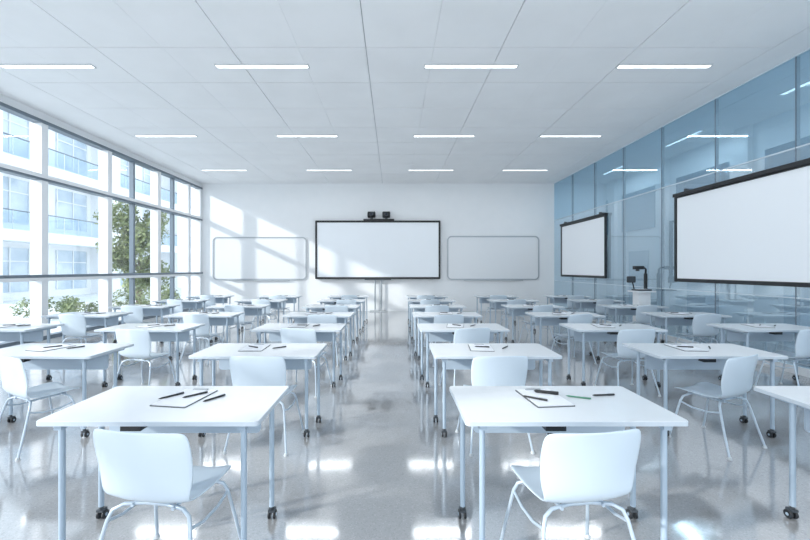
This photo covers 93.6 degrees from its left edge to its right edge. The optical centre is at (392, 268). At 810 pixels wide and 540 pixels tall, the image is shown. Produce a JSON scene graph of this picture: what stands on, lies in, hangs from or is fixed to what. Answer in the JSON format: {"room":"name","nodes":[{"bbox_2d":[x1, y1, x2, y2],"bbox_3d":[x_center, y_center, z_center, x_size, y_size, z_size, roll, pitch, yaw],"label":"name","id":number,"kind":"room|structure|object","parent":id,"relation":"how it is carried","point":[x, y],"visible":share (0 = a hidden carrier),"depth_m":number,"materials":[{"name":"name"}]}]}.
{"room":"classroom","nodes":[
{"label":"classroom","id":0,"kind":"room"},
{"bbox_2d":[0,94,201,342],"bbox_3d":[-7.450,-0.880,5.750,0.300,4.960,17.500,0,0,0],"label":"wall","id":1,"kind":"structure","parent":0,"point":[4,99],"depth_m":8.96,"materials":[{"name":"paint"}]},
{"bbox_2d":[0,102,202,347],"bbox_3d":[-7.385,-0.810,5.750,0.270,4.580,17.500,0,0,0],"label":"window frame","id":2,"kind":"structure","parent":1,"relation":"in","point":[38,278],"depth_m":9.71,"materials":[{"name":"white"}]},
{"bbox_2d":[191,183,553,307],"bbox_3d":[0.375,-0.980,14.600,16.150,5.160,0.200,0,0,0],"label":"wall","id":3,"kind":"structure","parent":0,"point":[228,210],"depth_m":14.50,"materials":[{"name":"paint"}]},
{"bbox_2d":[212,237,306,280],"bbox_3d":[-5.076,-0.391,14.452,3.588,1.661,0.090,0,0,0],"label":"whiteboard","id":4,"kind":"object","parent":3,"relation":"attached to","point":[233,258],"visible":1,"depth_m":14.48,"materials":[{"name":"white ceramic"}]},
{"bbox_2d":[201,308,504,310],"bbox_3d":[-0.575,1.550,14.492,13.450,0.100,0.015,0,0,0],"label":"baseboard","id":5,"kind":"structure","parent":3,"relation":"attached to","point":[286,309],"depth_m":14.48,"materials":[{"name":"white"}]},
{"bbox_2d":[447,236,538,280],"bbox_3d":[3.817,-0.410,14.452,3.511,1.699,0.090,0,0,0],"label":"whiteboard","id":6,"kind":"object","parent":3,"relation":"attached to","point":[469,258],"visible":1,"depth_m":14.48,"materials":[{"name":"plastic"}]},
{"bbox_2d":[0,0,809,183],"bbox_3d":[0.375,-3.385,5.757,16.150,0.250,17.514,0,0,0],"label":"ceiling","id":7,"kind":"structure","parent":0,"point":[367,84],"depth_m":6.50,"materials":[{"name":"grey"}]},
{"bbox_2d":[0,64,96,68],"bbox_3d":[-5.550,-3.253,6.100,1.500,0.014,0.120,0,0,0],"label":"ceiling light","id":8,"kind":"object","parent":7,"relation":"in","point":[6,66],"depth_m":6.10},
{"bbox_2d":[134,135,197,136],"bbox_3d":[-5.550,-3.253,9.300,1.500,0.014,0.120,0,0,0],"label":"ceiling light","id":9,"kind":"object","parent":7,"relation":"in","point":[134,135],"depth_m":9.28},
{"bbox_2d":[201,169,247,170],"bbox_3d":[-5.550,-3.253,12.500,1.500,0.014,0.120,0,0,0],"label":"ceiling light","id":10,"kind":"object","parent":7,"relation":"in","point":[201,169],"depth_m":12.53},
{"bbox_2d":[214,64,309,68],"bbox_3d":[-2.100,-3.253,6.100,1.500,0.014,0.120,0,0,0],"label":"ceiling light","id":11,"kind":"object","parent":7,"relation":"in","point":[219,66],"depth_m":6.10,"materials":[{"name":"plastic"}]},
{"bbox_2d":[276,135,337,136],"bbox_3d":[-2.100,-3.253,9.300,1.500,0.014,0.120,0,0,0],"label":"ceiling light","id":12,"kind":"object","parent":7,"relation":"in","point":[276,135],"depth_m":9.25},
{"bbox_2d":[306,169,351,170],"bbox_3d":[-2.100,-3.253,12.500,1.500,0.014,0.120,0,0,0],"label":"ceiling light","id":13,"kind":"object","parent":7,"relation":"in","point":[306,169],"depth_m":12.44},
{"bbox_2d":[408,169,453,170],"bbox_3d":[1.250,-3.253,12.500,1.500,0.014,0.120,0,0,0],"label":"ceiling light","id":14,"kind":"object","parent":7,"relation":"in","point":[408,169],"depth_m":12.48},
{"bbox_2d":[413,135,474,136],"bbox_3d":[1.250,-3.253,9.300,1.500,0.014,0.120,0,0,0],"label":"ceiling light","id":15,"kind":"object","parent":7,"relation":"in","point":[413,135],"depth_m":9.29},
{"bbox_2d":[424,64,518,68],"bbox_3d":[1.250,-3.253,6.100,1.500,0.014,0.120,0,0,0],"label":"ceiling light","id":16,"kind":"object","parent":7,"relation":"in","point":[426,66],"depth_m":6.10,"materials":[{"name":"plastic"}]},
{"bbox_2d":[502,169,548,170],"bbox_3d":[4.350,-3.253,12.500,1.500,0.014,0.120,0,0,0],"label":"ceiling light","id":17,"kind":"object","parent":7,"relation":"in","point":[503,169],"depth_m":12.48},
{"bbox_2d":[539,135,602,136],"bbox_3d":[4.350,-3.253,9.300,1.500,0.014,0.120,0,0,0],"label":"ceiling light","id":18,"kind":"object","parent":7,"relation":"in","point":[540,135],"depth_m":9.27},
{"bbox_2d":[615,64,712,68],"bbox_3d":[4.350,-3.253,6.100,1.500,0.014,0.120,0,0,0],"label":"ceiling light","id":19,"kind":"object","parent":7,"relation":"in","point":[621,66],"depth_m":6.10,"materials":[{"name":"plastic"}]},
{"bbox_2d":[0,311,809,539],"bbox_3d":[0.375,1.675,5.850,16.150,0.150,17.700,0,0,0],"label":"floor","id":20,"kind":"structure","parent":0,"point":[377,465],"depth_m":3.16,"materials":[{"name":"stone"}]},
{"bbox_2d":[0,323,64,379],"bbox_3d":[-5.503,1.208,5.380,1.200,0.785,0.620,0,0,0],"label":"table","id":21,"kind":"object","parent":20,"relation":"on","point":[33,332],"visible":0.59,"depth_m":5.45,"materials":[{"name":"grey"}]},
{"bbox_2d":[0,356,85,460],"bbox_3d":[-3.283,1.175,3.515,0.580,0.850,0.516,0,0,26],"label":"chair","id":22,"kind":"object","parent":20,"relation":"on","point":[12,370],"visible":0.97,"depth_m":3.33,"materials":[{"name":"plastic"}]},
{"bbox_2d":[0,343,133,436],"bbox_3d":[-3.430,1.208,3.860,1.200,0.785,0.620,0,0,0],"label":"table","id":23,"kind":"object","parent":20,"relation":"on","point":[94,356],"visible":0.75,"depth_m":3.93,"materials":[{"name":"grey"}]},
{"bbox_2d":[25,344,75,351],"bbox_3d":[-3.524,0.808,3.920,0.235,0.013,0.325,0,0,17],"label":"clipboard","id":24,"kind":"object","parent":23,"relation":"on","point":[40,349],"visible":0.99,"depth_m":3.86,"materials":[{"name":"paper"}]},
{"bbox_2d":[59,314,109,358],"bbox_3d":[-5.352,1.175,6.559,0.580,0.850,0.516,0,0,8],"label":"chair","id":25,"kind":"object","parent":20,"relation":"on","point":[75,324],"visible":0.82,"depth_m":6.36,"materials":[{"name":"plastic"}]},
{"bbox_2d":[41,312,132,342],"bbox_3d":[-5.519,1.208,6.900,1.200,0.785,0.620,0,0,1],"label":"table","id":26,"kind":"object","parent":20,"relation":"on","point":[106,319],"visible":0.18,"depth_m":6.96,"materials":[{"name":"grey"}]},
{"bbox_2d":[121,306,159,342],"bbox_3d":[-5.364,1.175,8.033,0.580,0.850,0.516,0,0,9],"label":"chair","id":27,"kind":"object","parent":20,"relation":"on","point":[137,316],"visible":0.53,"depth_m":7.82,"materials":[{"name":"plastic"}]},
{"bbox_2d":[112,329,175,387],"bbox_3d":[-3.255,1.175,4.991,0.580,0.850,0.516,0,0,11],"label":"chair","id":28,"kind":"object","parent":20,"relation":"on","point":[141,350],"visible":0.88,"depth_m":4.79,"materials":[{"name":"plastic"}]},
{"bbox_2d":[109,304,179,342],"bbox_3d":[-5.478,1.208,8.420,1.200,0.785,0.620,0,0,0],"label":"table","id":29,"kind":"object","parent":20,"relation":"on","point":[161,310],"visible":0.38,"depth_m":8.49,"materials":[{"name":"grey"}]},
{"bbox_2d":[94,323,204,386],"bbox_3d":[-3.401,1.208,5.380,1.200,0.785,0.620,0,0,1],"label":"table","id":30,"kind":"object","parent":20,"relation":"on","point":[179,332],"visible":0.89,"depth_m":5.39,"materials":[{"name":"grey"}]},
{"bbox_2d":[36,386,288,539],"bbox_3d":[-1.320,1.208,2.340,1.200,0.785,0.620,0,0,0],"label":"table","id":31,"kind":"object","parent":20,"relation":"on","point":[243,409],"visible":0.98,"depth_m":2.22,"materials":[{"name":"grey"}]},
{"bbox_2d":[149,388,217,407],"bbox_3d":[-1.310,0.808,2.400,0.235,0.013,0.325,0,0,9],"label":"clipboard","id":32,"kind":"object","parent":31,"relation":"on","point":[177,401],"visible":0.97,"depth_m":2.35,"materials":[{"name":"paper"}]},
{"bbox_2d":[93,429,240,539],"bbox_3d":[-1.171,1.175,1.994,0.580,0.850,0.516,0,0,7],"label":"chair","id":33,"kind":"object","parent":20,"relation":"on","point":[156,469],"visible":1,"depth_m":1.79,"materials":[{"name":"plastic"}]},
{"bbox_2d":[167,299,182,322],"bbox_3d":[-5.336,1.175,9.573,0.580,0.850,0.516,0,0,20],"label":"chair","id":34,"kind":"object","parent":20,"relation":"on","point":[177,309],"visible":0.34,"depth_m":9.34,"materials":[{"name":"plastic"}]},
{"bbox_2d":[152,299,209,322],"bbox_3d":[-5.521,1.208,9.940,1.200,0.785,0.620,0,0,-1],"label":"table","id":35,"kind":"object","parent":20,"relation":"on","point":[196,303],"visible":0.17,"depth_m":10.01,"materials":[{"name":"grey"}]},
{"bbox_2d":[179,314,222,365],"bbox_3d":[-3.269,1.175,6.569,0.580,0.850,0.516,0,0,13],"label":"chair","id":36,"kind":"object","parent":20,"relation":"on","point":[201,332],"visible":0.78,"depth_m":6.36,"materials":[{"name":"plastic"}]},
{"bbox_2d":[163,312,244,359],"bbox_3d":[-3.403,1.208,6.900,1.200,0.785,0.620,0,0,0],"label":"table","id":37,"kind":"object","parent":20,"relation":"on","point":[226,319],"visible":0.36,"depth_m":6.96,"materials":[{"name":"grey"}]},
{"bbox_2d":[200,295,215,311],"bbox_3d":[-5.307,1.175,11.131,0.580,0.850,0.516,0,0,12],"label":"chair","id":38,"kind":"object","parent":20,"relation":"on","point":[211,302],"visible":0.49,"depth_m":10.91,"materials":[{"name":"plastic"}]},
{"bbox_2d":[185,295,233,311],"bbox_3d":[-5.503,1.208,11.460,1.200,0.785,0.620,0,0,0],"label":"table","id":39,"kind":"object","parent":20,"relation":"on","point":[223,299],"visible":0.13,"depth_m":11.47,"materials":[{"name":"grey"}]},
{"bbox_2d":[205,304,269,342],"bbox_3d":[-3.411,1.208,8.420,1.200,0.785,0.620,0,0,-1],"label":"table","id":40,"kind":"object","parent":20,"relation":"on","point":[253,309],"visible":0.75,"depth_m":8.48,"materials":[{"name":"grey"}]},
{"bbox_2d":[223,305,256,342],"bbox_3d":[-3.251,1.175,8.104,0.580,0.850,0.516,0,0,18],"label":"chair","id":41,"kind":"object","parent":20,"relation":"on","point":[228,308],"visible":0.72,"depth_m":7.89,"materials":[{"name":"plastic"}]},
{"bbox_2d":[189,343,326,436],"bbox_3d":[-1.320,1.208,3.860,1.200,0.785,0.620,0,0,0],"label":"table","id":42,"kind":"object","parent":20,"relation":"on","point":[297,356],"visible":0.71,"depth_m":3.80,"materials":[{"name":"grey"}]},
{"bbox_2d":[239,344,270,350],"bbox_3d":[-1.424,0.808,3.920,0.235,0.013,0.325,0,0,-2],"label":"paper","id":43,"kind":"object","parent":42,"relation":"on","point":[261,347],"visible":1,"depth_m":3.91,"materials":[{"name":"white paper"}]},
{"bbox_2d":[234,299,287,331],"bbox_3d":[-3.428,1.208,9.940,1.200,0.785,0.620,0,0,-1],"label":"table","id":44,"kind":"object","parent":20,"relation":"on","point":[275,303],"visible":0.42,"depth_m":9.91,"materials":[{"name":"grey"}]},
{"bbox_2d":[222,356,304,456],"bbox_3d":[-1.171,1.175,3.514,0.580,0.850,0.516,0,0,5],"label":"chair","id":45,"kind":"object","parent":20,"relation":"on","point":[244,370],"visible":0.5,"depth_m":3.30,"materials":[{"name":"plastic"}]},
{"bbox_2d":[249,299,277,332],"bbox_3d":[-3.244,1.175,9.625,0.580,0.850,0.516,0,0,11],"label":"chair","id":46,"kind":"object","parent":20,"relation":"on","point":[254,301],"visible":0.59,"depth_m":9.42,"materials":[{"name":"plastic"}]},
{"bbox_2d":[257,295,301,322],"bbox_3d":[-3.410,1.208,11.460,1.200,0.785,0.620,0,0,1],"label":"table","id":47,"kind":"object","parent":20,"relation":"on","point":[291,298],"visible":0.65,"depth_m":11.42,"materials":[{"name":"grey"}]},
{"bbox_2d":[268,295,292,322],"bbox_3d":[-3.287,1.175,11.062,0.580,0.850,0.516,0,0,6],"label":"chair","id":48,"kind":"object","parent":20,"relation":"on","point":[271,296],"visible":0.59,"depth_m":10.86,"materials":[{"name":"plastic"}]},
{"bbox_2d":[251,323,345,386],"bbox_3d":[-1.298,1.208,5.380,1.200,0.785,0.620,0,0,0],"label":"table","id":49,"kind":"object","parent":20,"relation":"on","point":[325,332],"visible":0.52,"depth_m":5.39,"materials":[{"name":"grey"}]},
{"bbox_2d":[288,323,308,327],"bbox_3d":[-1.348,0.808,5.440,0.235,0.013,0.325,0,0,-1],"label":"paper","id":50,"kind":"object","parent":49,"relation":"on","point":[301,325],"visible":0.99,"depth_m":5.43,"materials":[{"name":"white paper"}]},
{"bbox_2d":[280,328,331,397],"bbox_3d":[-1.162,1.175,5.038,0.580,0.850,0.516,0,0,15],"label":"chair","id":51,"kind":"object","parent":20,"relation":"on","point":[288,335],"visible":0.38,"depth_m":4.81,"materials":[{"name":"plastic"}]},
{"bbox_2d":[282,312,354,359],"bbox_3d":[-1.327,1.208,6.900,1.200,0.785,0.620,0,0,0],"label":"table","id":52,"kind":"object","parent":20,"relation":"on","point":[300,317],"visible":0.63,"depth_m":6.81,"materials":[{"name":"grey"}]},
{"bbox_2d":[307,315,343,366],"bbox_3d":[-1.157,1.175,6.501,0.580,0.850,0.516,0,0,6],"label":"chair","id":53,"kind":"object","parent":20,"relation":"on","point":[310,318],"visible":0.34,"depth_m":6.27,"materials":[{"name":"plastic"}]},
{"bbox_2d":[302,304,359,342],"bbox_3d":[-1.348,1.208,8.420,1.200,0.785,0.620,0,0,1],"label":"table","id":54,"kind":"object","parent":20,"relation":"on","point":[313,307],"visible":0.56,"depth_m":8.49,"materials":[{"name":"grey"}]},
{"bbox_2d":[323,305,352,346],"bbox_3d":[-1.152,1.175,8.119,0.580,0.850,0.516,0,0,9],"label":"chair","id":55,"kind":"object","parent":20,"relation":"on","point":[328,308],"visible":0.36,"depth_m":7.89,"materials":[{"name":"plastic"}]},
{"bbox_2d":[317,299,365,331],"bbox_3d":[-1.334,1.208,9.940,1.200,0.785,0.620,0,0,0],"label":"table","id":56,"kind":"object","parent":20,"relation":"on","point":[325,301],"visible":0.58,"depth_m":9.83,"materials":[{"name":"grey"}]},
{"bbox_2d":[327,295,368,321],"bbox_3d":[-1.341,1.208,11.460,1.200,0.785,0.620,0,0,0],"label":"table","id":57,"kind":"object","parent":20,"relation":"on","point":[330,296],"visible":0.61,"depth_m":11.26,"materials":[{"name":"grey"}]},
{"bbox_2d":[336,300,360,330],"bbox_3d":[-1.130,1.175,9.573,0.580,0.850,0.516,0,0,7],"label":"chair","id":58,"kind":"object","parent":20,"relation":"on","point":[337,301],"visible":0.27,"depth_m":9.35,"materials":[{"name":"plastic"}]},
{"bbox_2d":[341,295,361,314],"bbox_3d":[-1.207,1.175,11.151,0.580,0.850,0.516,0,0,15],"label":"chair","id":59,"kind":"object","parent":20,"relation":"on","point":[342,296],"visible":0.22,"depth_m":10.91,"materials":[{"name":"plastic"}]},
{"bbox_2d":[315,220,439,311],"bbox_3d":[-0.573,-0.116,14.332,4.733,3.432,0.300,0,0,0],"label":"display","id":60,"kind":"object","parent":20,"relation":"on","point":[374,250],"visible":1,"depth_m":14.37,"materials":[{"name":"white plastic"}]},
{"bbox_2d":[363,212,393,219],"bbox_3d":[-0.534,-2.007,14.377,1.160,0.340,0.266,0,0,0],"label":"camera","id":61,"kind":"object","parent":60,"relation":"on","point":[371,215],"visible":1,"depth_m":14.30,"materials":[{"name":"black plastic"}]},
{"bbox_2d":[406,295,447,321],"bbox_3d":[1.019,1.208,11.460,1.200,0.785,0.620,0,0,-1],"label":"table","id":62,"kind":"object","parent":20,"relation":"on","point":[408,296],"visible":0.42,"depth_m":11.26,"materials":[{"name":"grey"}]},
{"bbox_2d":[416,299,439,334],"bbox_3d":[0.873,1.175,9.583,0.580,0.850,0.516,0,0,-13],"label":"chair","id":63,"kind":"object","parent":20,"relation":"on","point":[434,301],"visible":0.19,"depth_m":9.35,"materials":[{"name":"plastic"}]},
{"bbox_2d":[407,299,455,329],"bbox_3d":[0.990,1.208,9.940,1.200,0.785,0.620,0,0,0],"label":"table","id":64,"kind":"object","parent":20,"relation":"on","point":[413,301],"visible":0.38,"depth_m":9.90,"materials":[{"name":"grey"}]},
{"bbox_2d":[420,305,448,346],"bbox_3d":[0.891,1.175,8.083,0.580,0.850,0.516,0,0,-8],"label":"chair","id":65,"kind":"object","parent":20,"relation":"on","point":[434,308],"visible":0.22,"depth_m":7.85,"materials":[{"name":"plastic"}]},
{"bbox_2d":[409,304,465,340],"bbox_3d":[0.973,1.208,8.420,1.200,0.785,0.620,0,0,1],"label":"table","id":66,"kind":"object","parent":20,"relation":"on","point":[417,307],"visible":0.51,"depth_m":8.49,"materials":[{"name":"grey"}]},
{"bbox_2d":[429,315,463,366],"bbox_3d":[0.907,1.175,6.497,0.580,0.850,0.516,0,0,-6],"label":"chair","id":67,"kind":"object","parent":20,"relation":"on","point":[437,318],"visible":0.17,"depth_m":6.26,"materials":[{"name":"plastic"}]},
{"bbox_2d":[412,312,482,359],"bbox_3d":[0.960,1.208,6.900,1.200,0.785,0.620,0,0,1],"label":"table","id":68,"kind":"object","parent":20,"relation":"on","point":[423,317],"visible":0.57,"depth_m":6.81,"materials":[{"name":"grey"}]},
{"bbox_2d":[417,323,509,386],"bbox_3d":[0.964,1.208,5.380,1.200,0.785,0.620,0,0,0],"label":"table","id":69,"kind":"object","parent":20,"relation":"on","point":[435,332],"visible":0.55,"depth_m":5.39,"materials":[{"name":"grey"}]},
{"bbox_2d":[439,328,489,385],"bbox_3d":[0.971,1.175,5.065,0.580,0.850,0.516,0,0,-15],"label":"chair","id":70,"kind":"object","parent":20,"relation":"on","point":[468,335],"visible":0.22,"depth_m":4.83,"materials":[{"name":"plastic"}]},
{"bbox_2d":[455,356,534,456],"bbox_3d":[0.920,1.175,3.514,0.580,0.850,0.516,0,0,-5],"label":"chair","id":71,"kind":"object","parent":20,"relation":"on","point":[504,370],"visible":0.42,"depth_m":3.30,"materials":[{"name":"plastic"}]},
{"bbox_2d":[429,343,561,436],"bbox_3d":[0.990,1.208,3.860,1.200,0.785,0.620,0,0,0],"label":"table","id":72,"kind":"object","parent":20,"relation":"on","point":[459,356],"visible":0.59,"depth_m":3.80,"materials":[{"name":"grey"}]},
{"bbox_2d":[468,344,494,351],"bbox_3d":[0.903,0.808,3.920,0.235,0.013,0.325,0,0,6],"label":"clipboard","id":73,"kind":"object","parent":72,"relation":"on","point":[472,347],"visible":1,"depth_m":3.88,"materials":[{"name":"grey plastic"}]},
{"bbox_2d":[474,295,518,322],"bbox_3d":[3.103,1.208,11.460,1.200,0.785,0.620,0,0,0],"label":"table","id":74,"kind":"object","parent":20,"relation":"on","point":[482,298],"visible":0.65,"depth_m":11.26,"materials":[{"name":"grey"}]},
{"bbox_2d":[484,295,508,324],"bbox_3d":[3.014,1.175,11.123,0.580,0.850,0.516,0,0,-5],"label":"chair","id":75,"kind":"object","parent":20,"relation":"on","point":[492,296],"visible":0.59,"depth_m":10.92,"materials":[{"name":"plastic"}]},
{"bbox_2d":[486,299,538,331],"bbox_3d":[3.114,1.208,9.940,1.200,0.785,0.620,0,0,0],"label":"table","id":76,"kind":"object","parent":20,"relation":"on","point":[497,303],"visible":0.37,"depth_m":9.87,"materials":[{"name":"grey"}]},
{"bbox_2d":[500,299,528,333],"bbox_3d":[3.033,1.175,9.595,0.580,0.850,0.516,0,0,-10],"label":"chair","id":77,"kind":"object","parent":20,"relation":"on","point":[521,301],"visible":0.45,"depth_m":9.39,"materials":[{"name":"plastic"}]},
{"bbox_2d":[501,304,564,342],"bbox_3d":[3.075,1.208,8.420,1.200,0.785,0.620,0,0,0],"label":"table","id":78,"kind":"object","parent":20,"relation":"on","point":[514,309],"visible":0.8,"depth_m":8.49,"materials":[{"name":"grey"}]},
{"bbox_2d":[518,305,555,345],"bbox_3d":[3.060,1.175,8.097,0.580,0.850,0.516,0,0,-19],"label":"chair","id":79,"kind":"object","parent":20,"relation":"on","point":[542,308],"visible":0.53,"depth_m":7.89,"materials":[{"name":"plastic"}]},
{"bbox_2d":[525,312,604,359],"bbox_3d":[3.092,1.208,6.900,1.200,0.785,0.620,0,0,1],"label":"table","id":80,"kind":"object","parent":20,"relation":"on","point":[541,318],"visible":0.51,"depth_m":6.96,"materials":[{"name":"grey"}]},
{"bbox_2d":[543,295,591,311],"bbox_3d":[5.246,1.208,11.460,1.200,0.785,0.620,0,0,1],"label":"table","id":81,"kind":"object","parent":20,"relation":"on","point":[553,298],"visible":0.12,"depth_m":11.53,"materials":[{"name":"grey"}]},
{"bbox_2d":[449,386,687,539],"bbox_3d":[0.990,1.208,2.340,1.200,0.785,0.620,0,0,0],"label":"table","id":82,"kind":"object","parent":20,"relation":"on","point":[489,409],"visible":0.98,"depth_m":2.22,"materials":[{"name":"grey"}]},
{"bbox_2d":[515,388,574,407],"bbox_3d":[0.950,0.808,2.400,0.235,0.013,0.325,0,0,-6],"label":"clipboard","id":83,"kind":"object","parent":82,"relation":"on","point":[553,400],"visible":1,"depth_m":2.35,"materials":[{"name":"paper"}]},
{"bbox_2d":[534,389,558,394],"bbox_3d":[0.990,0.795,2.460,0.150,0.024,0.021,0,0,20],"label":"marker pen","id":84,"kind":"object","parent":83,"relation":"on","point":[536,390],"visible":1,"depth_m":2.45,"materials":[{"name":"black plastic"}]},
{"bbox_2d":[500,429,640,539],"bbox_3d":[0.921,1.175,1.994,0.580,0.850,0.516,0,0,-7],"label":"chair","id":85,"kind":"object","parent":20,"relation":"on","point":[575,469],"visible":1,"depth_m":1.79,"materials":[{"name":"plastic"}]},
{"bbox_2d":[561,295,583,311],"bbox_3d":[5.228,1.175,11.084,0.580,0.850,0.516,0,0,-5],"label":"chair","id":86,"kind":"object","parent":20,"relation":"on","point":[569,303],"visible":0.57,"depth_m":10.88,"materials":[{"name":"plastic"}]},
{"bbox_2d":[551,314,596,363],"bbox_3d":[3.081,1.175,6.546,0.580,0.850,0.516,0,0,-18],"label":"chair","id":87,"kind":"object","parent":20,"relation":"on","point":[579,318],"visible":0.57,"depth_m":6.35,"materials":[{"name":"plastic"}]},
{"bbox_2d":[567,299,624,322],"bbox_3d":[5.286,1.208,9.940,1.200,0.785,0.620,0,0,0],"label":"table","id":88,"kind":"object","parent":20,"relation":"on","point":[579,303],"visible":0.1,"depth_m":10.01,"materials":[{"name":"grey"}]},
{"bbox_2d":[592,299,613,322],"bbox_3d":[5.227,1.175,9.635,0.580,0.850,0.516,0,0,-13],"label":"chair","id":89,"kind":"object","parent":20,"relation":"on","point":[599,309],"visible":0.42,"depth_m":9.42,"materials":[{"name":"plastic"}]},
{"bbox_2d":[559,323,667,387],"bbox_3d":[3.080,1.208,5.380,1.200,0.785,0.620,0,0,1],"label":"table","id":90,"kind":"object","parent":20,"relation":"on","point":[583,332],"visible":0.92,"depth_m":5.39,"materials":[{"name":"grey"}]},
{"bbox_2d":[593,329,660,396],"bbox_3d":[3.057,1.175,4.988,0.580,0.850,0.516,0,0,-5],"label":"chair","id":91,"kind":"object","parent":20,"relation":"on","point":[628,335],"visible":0.84,"depth_m":4.79,"materials":[{"name":"plastic"}]},
{"bbox_2d":[598,304,668,342],"bbox_3d":[5.298,1.208,8.420,1.200,0.785,0.620,0,0,0],"label":"table","id":92,"kind":"object","parent":20,"relation":"on","point":[615,310],"visible":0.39,"depth_m":8.49,"materials":[{"name":"grey"}]},
{"bbox_2d":[623,305,656,335],"bbox_3d":[5.246,1.175,8.094,0.580,0.850,0.516,0,0,-11],"label":"chair","id":93,"kind":"object","parent":20,"relation":"on","point":[644,319],"visible":0.62,"depth_m":7.88,"materials":[{"name":"plastic"}]},
{"bbox_2d":[627,290,655,325],"bbox_3d":[5.860,1.055,8.960,0.460,1.090,0.380,0,0,0],"label":"lectern","id":94,"kind":"object","parent":20,"relation":"on","point":[639,297],"visible":0.37,"depth_m":8.85,"materials":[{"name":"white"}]},
{"bbox_2d":[627,266,651,290],"bbox_3d":[5.795,0.219,8.960,0.470,0.580,0.260,0,0,0],"label":"camera","id":95,"kind":"object","parent":94,"relation":"on","point":[630,279],"visible":1,"depth_m":8.99,"materials":[{"name":"grey plastic"}]},
{"bbox_2d":[641,312,731,342],"bbox_3d":[5.290,1.208,6.900,1.200,0.785,0.620,0,0,1],"label":"table","id":96,"kind":"object","parent":20,"relation":"on","point":[661,318],"visible":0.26,"depth_m":6.96,"materials":[{"name":"grey"}]},
{"bbox_2d":[675,314,721,342],"bbox_3d":[5.246,1.175,6.552,0.580,0.850,0.516,0,0,-5],"label":"chair","id":97,"kind":"object","parent":20,"relation":"on","point":[700,329],"visible":0.87,"depth_m":6.35,"materials":[{"name":"plastic"}]},
{"bbox_2d":[622,343,787,437],"bbox_3d":[3.100,1.208,3.860,1.200,0.785,0.620,0,0,1],"label":"table","id":98,"kind":"object","parent":20,"relation":"on","point":[657,355],"visible":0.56,"depth_m":3.80,"materials":[{"name":"grey"}]},
{"bbox_2d":[664,344,708,351],"bbox_3d":[3.017,0.808,3.920,0.235,0.013,0.325,0,0,3],"label":"clipboard","id":99,"kind":"object","parent":98,"relation":"on","point":[669,345],"visible":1,"depth_m":3.88,"materials":[{"name":"grey plastic"}]},
{"bbox_2d":[669,354,766,460],"bbox_3d":[2.982,1.175,3.514,0.580,0.850,0.516,0,0,-23],"label":"chair","id":100,"kind":"object","parent":20,"relation":"on","point":[738,372],"visible":0.98,"depth_m":3.34,"materials":[{"name":"plastic"}]},
{"bbox_2d":[706,323,809,379],"bbox_3d":[5.273,1.208,5.380,1.200,0.785,0.620,0,0,-1],"label":"table","id":101,"kind":"object","parent":20,"relation":"on","point":[736,332],"visible":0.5,"depth_m":5.45,"materials":[{"name":"grey"}]},
{"bbox_2d":[742,323,774,327],"bbox_3d":[5.217,0.808,5.440,0.235,0.013,0.325,0,0,13],"label":"clipboard","id":102,"kind":"object","parent":101,"relation":"on","point":[747,324],"visible":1,"depth_m":5.43,"materials":[{"name":"grey plastic"}]},
{"bbox_2d":[753,329,809,386],"bbox_3d":[5.238,1.175,5.005,0.580,0.850,0.516,0,0,-17],"label":"chair","id":103,"kind":"object","parent":20,"relation":"on","point":[802,345],"visible":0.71,"depth_m":4.80,"materials":[{"name":"plastic"}]},
{"bbox_2d":[754,386,809,518],"bbox_3d":[3.100,1.208,2.340,1.200,0.785,0.620,0,0,0],"label":"table","id":104,"kind":"object","parent":20,"relation":"on","point":[799,396],"visible":1,"depth_m":2.42,"materials":[{"name":"grey"}]},
{"bbox_2d":[554,48,809,368],"bbox_3d":[6.175,-0.890,5.747,0.070,4.740,17.506,0,0,0],"label":"glass wall","id":105,"kind":"structure","parent":0,"point":[761,123],"depth_m":7.88,"materials":[{"name":"blue glass"}]},
{"bbox_2d":[560,212,607,277],"bbox_3d":[6.087,-0.700,12.310,0.110,1.940,2.880,0,0,0],"label":"projection screen","id":106,"kind":"object","parent":105,"relation":"attached to","point":[584,240],"visible":1,"depth_m":12.01,"materials":[{"name":"fabric"}]},
{"bbox_2d":[555,309,809,377],"bbox_3d":[6.170,1.540,5.740,0.080,0.120,17.480,0,0,0],"label":"baseboard","id":107,"kind":"structure","parent":105,"relation":"attached to","point":[805,372],"depth_m":6.20,"materials":[{"name":"white"}]},
{"bbox_2d":[673,158,809,287],"bbox_3d":[6.087,-0.700,6.450,0.110,1.940,3.500,0,0,0],"label":"projection screen","id":108,"kind":"object","parent":105,"relation":"attached to","point":[753,228],"visible":1,"depth_m":6.49,"materials":[{"name":"white plastic"}]},
{"label":"outside","id":109,"kind":"structure","parent":0,"visible":0},
{"bbox_2d":[0,288,181,342],"bbox_3d":[-43.860,1.855,25.000,72.280,0.190,130.000,0,0,0],"label":"ground","id":110,"kind":"structure","parent":109,"point":[6,316],"depth_m":17.83,"materials":[{"name":"white"}]},
{"bbox_2d":[9,295,98,317],"bbox_3d":[-11.610,1.393,13.496,2.236,0.939,2.231,0,0,0],"label":"shrub","id":111,"kind":"object","parent":110,"relation":"on","point":[66,305],"visible":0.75,"depth_m":13.30,"materials":[{"name":"green plant"}]},
{"bbox_2d":[0,110,181,303],"bbox_3d":[-25.000,-6.000,39.750,10.000,15.600,42.500,0,0,0],"label":"office building","id":112,"kind":"structure","parent":110,"relation":"on","point":[73,235],"depth_m":24.41,"materials":[{"name":"white"}]},
{"bbox_2d":[93,201,169,303],"bbox_3d":[-12.789,-0.871,19.163,3.164,5.293,3.591,0,0,0],"label":"tree","id":113,"kind":"object","parent":110,"relation":"on","point":[120,254],"visible":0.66,"depth_m":18.57,"materials":[{"name":"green plant"}]},
{"bbox_2d":[112,285,180,305],"bbox_3d":[-10.391,1.283,16.308,1.809,1.179,2.718,0,0,13],"label":"shrub","id":114,"kind":"object","parent":110,"relation":"on","point":[167,292],"visible":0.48,"depth_m":15.72,"materials":[{"name":"green plant"}]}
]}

